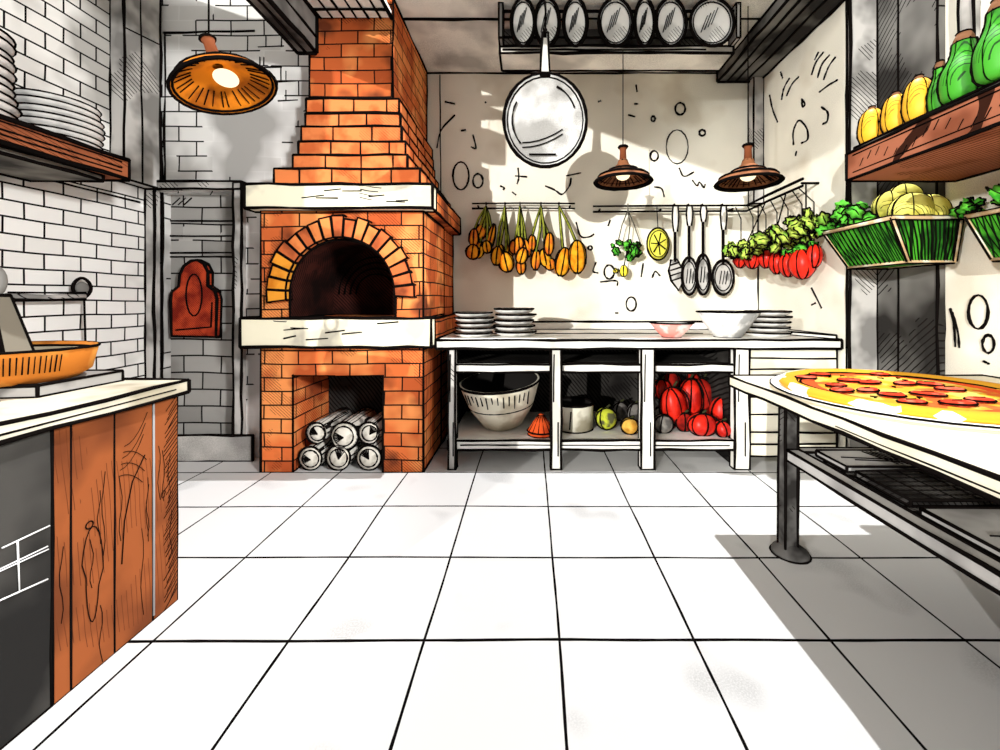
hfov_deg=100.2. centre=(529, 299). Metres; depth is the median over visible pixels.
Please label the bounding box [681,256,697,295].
bowl
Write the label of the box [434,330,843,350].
countertop
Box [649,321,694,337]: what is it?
bowl
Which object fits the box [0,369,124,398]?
chopping board
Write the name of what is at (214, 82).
pendant lamp
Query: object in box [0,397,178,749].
base cabinet
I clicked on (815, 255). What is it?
tomato
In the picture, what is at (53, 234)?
wall
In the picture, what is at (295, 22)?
beam
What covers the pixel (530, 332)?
plate
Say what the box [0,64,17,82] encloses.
plate
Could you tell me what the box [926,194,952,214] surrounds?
melon
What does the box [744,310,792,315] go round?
plate
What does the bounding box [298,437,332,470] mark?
log
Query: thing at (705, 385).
pepper
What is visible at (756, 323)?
plate
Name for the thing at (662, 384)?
pepper
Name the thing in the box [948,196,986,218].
leafy greens
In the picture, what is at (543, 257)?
bunch
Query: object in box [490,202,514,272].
bunch
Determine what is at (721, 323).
bowl
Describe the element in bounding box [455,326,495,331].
plate
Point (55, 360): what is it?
colander
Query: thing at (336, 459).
log
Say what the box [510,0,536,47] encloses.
pan
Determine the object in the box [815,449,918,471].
tray
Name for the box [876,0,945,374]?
pillar
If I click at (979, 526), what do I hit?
tray
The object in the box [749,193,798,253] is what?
herb
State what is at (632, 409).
aubergine
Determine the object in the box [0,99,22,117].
plate
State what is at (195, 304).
cutting board
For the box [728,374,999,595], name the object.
prep table
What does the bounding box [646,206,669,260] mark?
slice
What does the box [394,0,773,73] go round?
ceiling
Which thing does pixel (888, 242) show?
basket
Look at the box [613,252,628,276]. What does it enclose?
lemon
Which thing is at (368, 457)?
log
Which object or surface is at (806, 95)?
wall
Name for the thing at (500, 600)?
floor
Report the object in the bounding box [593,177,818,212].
rail
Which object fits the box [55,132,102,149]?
plate
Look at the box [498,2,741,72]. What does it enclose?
rack
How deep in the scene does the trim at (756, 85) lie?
4.10 m
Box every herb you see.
[721,203,765,260]
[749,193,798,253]
[782,184,831,244]
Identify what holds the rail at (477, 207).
attached to the wall at (688, 131)
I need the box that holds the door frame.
[143,180,245,433]
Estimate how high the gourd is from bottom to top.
0.210 m
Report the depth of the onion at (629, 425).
3.20 m
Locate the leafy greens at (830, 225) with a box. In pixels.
[815,221,834,236]
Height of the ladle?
0.905 m
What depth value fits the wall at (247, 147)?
3.30 m
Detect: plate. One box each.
[0,28,16,47]
[0,36,16,56]
[0,47,14,62]
[0,54,17,73]
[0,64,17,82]
[0,74,15,90]
[0,82,16,97]
[0,91,18,107]
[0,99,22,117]
[0,108,18,119]
[14,87,101,116]
[14,94,101,121]
[18,102,104,128]
[18,115,105,141]
[20,109,105,135]
[30,123,103,146]
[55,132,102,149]
[453,331,492,337]
[454,311,492,316]
[454,316,493,321]
[455,321,493,326]
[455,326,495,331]
[493,319,533,324]
[493,324,535,330]
[494,307,534,313]
[495,313,536,319]
[495,329,536,336]
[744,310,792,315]
[745,330,791,336]
[748,326,790,331]
[751,321,791,326]
[755,315,792,320]
[770,374,999,431]
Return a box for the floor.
[2,436,999,749]
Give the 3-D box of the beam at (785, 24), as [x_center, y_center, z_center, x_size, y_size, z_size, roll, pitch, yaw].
[2.086,-2.238,3.589,0.448,0.136,1.214,0,0,0]
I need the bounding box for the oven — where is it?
[238,0,460,472]
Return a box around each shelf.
[0,114,130,182]
[447,410,732,451]
[458,352,719,362]
[845,79,999,182]
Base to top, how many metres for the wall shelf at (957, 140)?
0.210 m
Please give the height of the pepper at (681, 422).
0.184 m
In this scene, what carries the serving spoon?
hanging from the rail at (802, 178)
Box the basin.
[458,373,540,430]
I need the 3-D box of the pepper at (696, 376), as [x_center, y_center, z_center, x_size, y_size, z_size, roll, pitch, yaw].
[1.471,0.735,3.701,0.162,0.346,0.118,0,0,0]
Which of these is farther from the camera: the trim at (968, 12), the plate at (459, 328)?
the plate at (459, 328)
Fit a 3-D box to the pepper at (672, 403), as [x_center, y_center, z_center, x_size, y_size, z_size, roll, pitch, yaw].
[1.152,0.828,3.371,0.247,0.358,0.193,0,0,-28]
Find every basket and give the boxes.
[822,214,963,269]
[963,207,999,262]
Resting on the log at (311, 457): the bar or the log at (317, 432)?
the log at (317, 432)
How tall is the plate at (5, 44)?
0.041 m
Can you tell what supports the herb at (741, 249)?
hanging from the rail at (802, 178)
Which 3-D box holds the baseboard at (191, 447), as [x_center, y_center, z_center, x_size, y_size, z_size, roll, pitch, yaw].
[-2.566,1.149,3.237,0.844,0.219,0.036,0,0,0]
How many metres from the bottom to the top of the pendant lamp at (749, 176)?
1.392 m
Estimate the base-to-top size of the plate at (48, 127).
0.034 m
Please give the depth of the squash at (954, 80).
1.88 m
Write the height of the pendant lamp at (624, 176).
1.056 m
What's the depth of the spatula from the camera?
4.06 m
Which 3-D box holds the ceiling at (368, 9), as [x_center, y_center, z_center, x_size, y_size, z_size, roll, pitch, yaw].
[-1.314,-2.132,2.815,0.588,0.075,0.631,0,0,0]
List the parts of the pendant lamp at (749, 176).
cord, bulb, lamp shade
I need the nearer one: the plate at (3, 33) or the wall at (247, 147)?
the plate at (3, 33)
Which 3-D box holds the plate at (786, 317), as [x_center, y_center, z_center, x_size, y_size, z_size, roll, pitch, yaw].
[1.926,0.146,3.375,0.349,0.042,0.346,0,0,0]
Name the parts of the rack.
panel, rail, rail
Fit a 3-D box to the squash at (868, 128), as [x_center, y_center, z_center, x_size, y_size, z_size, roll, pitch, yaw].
[1.991,-1.012,2.429,0.135,0.236,0.132,0,0,0]
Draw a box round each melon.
[870,190,900,216]
[886,192,934,215]
[890,183,922,194]
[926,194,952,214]
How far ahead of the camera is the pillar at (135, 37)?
3.09 m
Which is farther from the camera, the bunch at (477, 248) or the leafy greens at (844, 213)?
the bunch at (477, 248)
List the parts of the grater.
handle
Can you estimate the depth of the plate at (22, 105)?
2.27 m
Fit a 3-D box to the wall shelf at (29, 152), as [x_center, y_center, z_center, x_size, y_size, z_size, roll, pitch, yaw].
[-2.745,-0.793,1.649,0.527,0.185,1.933,0,0,0]
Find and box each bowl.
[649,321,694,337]
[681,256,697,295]
[694,253,711,295]
[695,310,760,337]
[711,259,734,295]
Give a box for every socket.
[198,33,217,64]
[618,144,627,159]
[742,142,753,160]
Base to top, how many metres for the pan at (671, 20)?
0.400 m
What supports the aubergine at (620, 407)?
on the kitchen counter at (605, 362)
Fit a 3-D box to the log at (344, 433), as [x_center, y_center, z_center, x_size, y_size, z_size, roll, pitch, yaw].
[-1.359,0.998,3.278,0.218,0.217,0.465,0,0,0]
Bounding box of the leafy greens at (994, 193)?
[985,183,999,205]
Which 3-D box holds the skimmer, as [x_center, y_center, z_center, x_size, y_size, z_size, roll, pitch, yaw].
[1.883,-0.492,4.090,0.233,0.906,0.100,0,0,0]
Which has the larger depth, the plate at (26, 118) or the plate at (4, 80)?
the plate at (26, 118)
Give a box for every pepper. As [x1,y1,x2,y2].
[655,376,670,399]
[658,381,689,425]
[660,374,683,388]
[675,409,690,431]
[679,374,703,414]
[687,374,702,378]
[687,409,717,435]
[695,374,711,413]
[709,397,723,420]
[714,418,730,437]
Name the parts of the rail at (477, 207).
rail, rail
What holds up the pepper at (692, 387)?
on the kitchen counter at (605, 362)
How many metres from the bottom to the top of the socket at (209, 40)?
0.130 m
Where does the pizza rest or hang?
on the plate at (774, 381)
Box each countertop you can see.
[0,377,190,445]
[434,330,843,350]
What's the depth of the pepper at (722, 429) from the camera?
3.14 m
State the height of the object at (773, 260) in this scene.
0.665 m
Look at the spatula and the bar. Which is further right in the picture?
the spatula
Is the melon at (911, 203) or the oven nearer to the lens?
the melon at (911, 203)
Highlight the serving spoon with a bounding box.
[694,203,711,295]
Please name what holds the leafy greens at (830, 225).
in the basket at (888, 242)
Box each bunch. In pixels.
[465,202,496,259]
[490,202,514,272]
[508,202,531,274]
[528,202,554,270]
[554,202,586,276]
[610,204,642,261]
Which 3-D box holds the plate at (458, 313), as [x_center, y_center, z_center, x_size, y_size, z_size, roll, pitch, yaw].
[-0.455,0.113,3.358,0.315,0.040,0.315,0,0,0]
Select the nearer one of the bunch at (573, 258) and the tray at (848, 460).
the tray at (848, 460)
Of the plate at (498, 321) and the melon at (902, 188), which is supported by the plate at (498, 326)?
the plate at (498, 321)
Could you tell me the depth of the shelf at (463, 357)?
3.55 m
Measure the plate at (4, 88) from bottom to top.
0.041 m
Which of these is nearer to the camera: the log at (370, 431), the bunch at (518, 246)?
the log at (370, 431)
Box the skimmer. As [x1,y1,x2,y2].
[711,203,734,295]
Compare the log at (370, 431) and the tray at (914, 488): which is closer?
the tray at (914, 488)
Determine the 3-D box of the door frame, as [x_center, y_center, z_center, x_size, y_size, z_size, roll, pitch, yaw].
[-2.623,0.162,3.284,0.779,2.200,0.103,0,0,0]
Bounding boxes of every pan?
[502,0,587,168]
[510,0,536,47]
[534,0,560,46]
[562,0,588,47]
[597,0,633,47]
[634,0,655,47]
[655,0,687,47]
[689,0,735,47]
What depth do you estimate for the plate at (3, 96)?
2.03 m
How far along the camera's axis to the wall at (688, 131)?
4.20 m
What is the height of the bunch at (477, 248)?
0.576 m
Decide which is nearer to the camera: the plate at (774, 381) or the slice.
the plate at (774, 381)
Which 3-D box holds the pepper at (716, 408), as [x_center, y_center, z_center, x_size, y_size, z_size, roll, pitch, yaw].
[1.547,0.897,3.368,0.193,0.320,0.189,0,0,-41]
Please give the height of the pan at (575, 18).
0.401 m
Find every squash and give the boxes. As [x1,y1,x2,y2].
[527,413,549,438]
[856,105,881,143]
[879,90,902,132]
[900,73,930,122]
[925,59,944,111]
[936,28,979,104]
[970,0,999,86]
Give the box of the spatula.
[668,203,683,290]
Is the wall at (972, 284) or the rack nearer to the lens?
the wall at (972, 284)
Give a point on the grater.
(14, 336)
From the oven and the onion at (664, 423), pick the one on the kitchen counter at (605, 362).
the onion at (664, 423)
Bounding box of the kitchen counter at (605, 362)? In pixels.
[434,320,843,469]
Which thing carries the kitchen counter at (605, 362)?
on the floor
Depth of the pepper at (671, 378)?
3.60 m
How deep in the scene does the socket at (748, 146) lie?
3.22 m
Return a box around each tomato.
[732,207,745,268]
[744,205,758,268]
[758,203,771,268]
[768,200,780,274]
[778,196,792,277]
[787,191,815,279]
[799,188,823,267]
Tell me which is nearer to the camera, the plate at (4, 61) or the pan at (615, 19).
the plate at (4, 61)
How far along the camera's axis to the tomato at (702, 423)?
3.16 m
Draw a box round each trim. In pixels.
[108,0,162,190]
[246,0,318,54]
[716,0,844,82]
[748,77,763,206]
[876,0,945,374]
[956,0,980,36]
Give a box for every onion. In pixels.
[620,415,637,434]
[656,413,673,433]
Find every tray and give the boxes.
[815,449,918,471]
[854,469,999,507]
[919,506,999,558]
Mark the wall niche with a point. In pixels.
(201, 225)
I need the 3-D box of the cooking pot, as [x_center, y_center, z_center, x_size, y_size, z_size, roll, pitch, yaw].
[0.358,0.936,3.401,0.340,0.231,0.340,0,0,0]
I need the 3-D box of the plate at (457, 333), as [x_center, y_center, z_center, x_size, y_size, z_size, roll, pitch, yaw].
[-0.456,0.273,3.350,0.321,0.040,0.319,0,0,0]
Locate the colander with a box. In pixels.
[0,340,100,386]
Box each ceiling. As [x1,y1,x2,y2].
[306,0,393,19]
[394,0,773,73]
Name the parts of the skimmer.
handle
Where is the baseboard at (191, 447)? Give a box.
[178,434,254,461]
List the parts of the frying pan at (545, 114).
handle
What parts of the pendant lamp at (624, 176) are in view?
bulb, lamp shade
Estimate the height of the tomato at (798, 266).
0.725 m
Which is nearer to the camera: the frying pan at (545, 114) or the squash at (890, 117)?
the squash at (890, 117)
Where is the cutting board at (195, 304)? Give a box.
[169,259,222,337]
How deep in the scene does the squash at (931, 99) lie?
2.02 m
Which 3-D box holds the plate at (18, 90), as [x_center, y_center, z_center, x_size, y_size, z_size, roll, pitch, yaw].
[-2.705,-1.103,2.377,0.374,0.034,0.372,0,0,0]
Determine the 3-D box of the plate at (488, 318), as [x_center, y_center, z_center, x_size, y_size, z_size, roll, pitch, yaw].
[-0.448,0.153,3.353,0.322,0.040,0.321,0,0,0]
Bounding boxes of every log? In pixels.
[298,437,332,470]
[305,407,352,443]
[325,441,365,470]
[330,407,377,449]
[356,436,381,470]
[357,412,381,444]
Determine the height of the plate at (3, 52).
0.041 m
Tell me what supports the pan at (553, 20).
hanging from the rack
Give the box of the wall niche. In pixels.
[170,195,232,433]
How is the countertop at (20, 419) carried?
on the base cabinet
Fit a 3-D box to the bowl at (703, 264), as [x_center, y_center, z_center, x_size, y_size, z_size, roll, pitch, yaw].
[1.689,-0.250,4.077,0.166,0.416,0.046,0,0,0]
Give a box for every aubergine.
[612,399,627,420]
[626,400,637,420]
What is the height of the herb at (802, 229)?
0.481 m
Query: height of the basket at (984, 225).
0.266 m
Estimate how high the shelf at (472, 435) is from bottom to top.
0.099 m
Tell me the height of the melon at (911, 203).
0.252 m
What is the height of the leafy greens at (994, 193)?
0.264 m
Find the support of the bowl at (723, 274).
on the skimmer
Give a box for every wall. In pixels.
[0,0,144,377]
[160,0,308,457]
[427,73,757,352]
[757,0,848,446]
[845,0,876,446]
[945,0,999,376]
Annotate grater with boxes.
[0,267,34,351]
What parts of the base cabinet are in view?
door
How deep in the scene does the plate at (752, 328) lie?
3.24 m
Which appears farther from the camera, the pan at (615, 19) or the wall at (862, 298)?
the pan at (615, 19)
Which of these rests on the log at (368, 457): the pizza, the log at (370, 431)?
the log at (370, 431)
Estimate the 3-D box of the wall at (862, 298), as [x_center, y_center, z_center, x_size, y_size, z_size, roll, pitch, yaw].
[2.468,-0.625,3.012,0.364,3.750,0.055,0,0,0]
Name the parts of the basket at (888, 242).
post, post, frame, post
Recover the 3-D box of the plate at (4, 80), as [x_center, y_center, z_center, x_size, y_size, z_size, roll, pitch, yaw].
[-2.754,-1.062,1.939,0.458,0.041,0.455,0,0,0]
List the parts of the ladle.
handle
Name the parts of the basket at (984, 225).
post, frame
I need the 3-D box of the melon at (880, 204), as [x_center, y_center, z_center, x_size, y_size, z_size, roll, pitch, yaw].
[2.365,-0.605,2.739,0.201,0.232,0.202,0,0,28]
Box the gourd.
[595,404,617,430]
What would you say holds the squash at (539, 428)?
on the kitchen counter at (605, 362)
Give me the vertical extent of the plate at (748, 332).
0.042 m
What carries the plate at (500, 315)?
on the plate at (498, 321)
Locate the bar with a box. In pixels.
[4,277,92,340]
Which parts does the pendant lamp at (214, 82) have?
cord, lamp shade, bulb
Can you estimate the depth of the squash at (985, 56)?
1.71 m
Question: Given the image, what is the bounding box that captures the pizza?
[778,369,999,424]
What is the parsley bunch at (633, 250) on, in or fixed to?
hanging from the rail at (802, 178)
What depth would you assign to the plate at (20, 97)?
2.26 m
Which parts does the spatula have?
handle, blade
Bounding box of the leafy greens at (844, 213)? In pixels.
[828,199,877,227]
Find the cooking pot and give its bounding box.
[562,396,594,433]
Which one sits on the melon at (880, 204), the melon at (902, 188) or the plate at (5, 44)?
the melon at (902, 188)
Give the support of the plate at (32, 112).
on the plate at (26, 118)
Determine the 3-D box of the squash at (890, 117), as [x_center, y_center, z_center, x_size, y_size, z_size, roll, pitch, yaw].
[1.991,-1.014,2.269,0.130,0.242,0.128,0,0,0]
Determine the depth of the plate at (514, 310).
3.29 m
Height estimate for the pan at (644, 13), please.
0.401 m
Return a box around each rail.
[472,202,574,209]
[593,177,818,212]
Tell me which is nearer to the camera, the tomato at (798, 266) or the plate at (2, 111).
the plate at (2, 111)
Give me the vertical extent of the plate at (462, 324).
0.040 m
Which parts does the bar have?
cord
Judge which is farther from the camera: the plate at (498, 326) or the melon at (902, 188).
the plate at (498, 326)
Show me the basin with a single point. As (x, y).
(499, 401)
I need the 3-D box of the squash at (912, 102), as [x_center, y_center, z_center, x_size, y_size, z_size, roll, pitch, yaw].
[1.985,-1.022,2.130,0.135,0.256,0.132,0,0,0]
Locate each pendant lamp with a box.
[166,0,277,114]
[593,144,653,190]
[713,6,784,191]
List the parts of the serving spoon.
handle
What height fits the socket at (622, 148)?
0.136 m
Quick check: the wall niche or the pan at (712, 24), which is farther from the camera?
the wall niche
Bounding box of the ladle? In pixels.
[681,203,697,295]

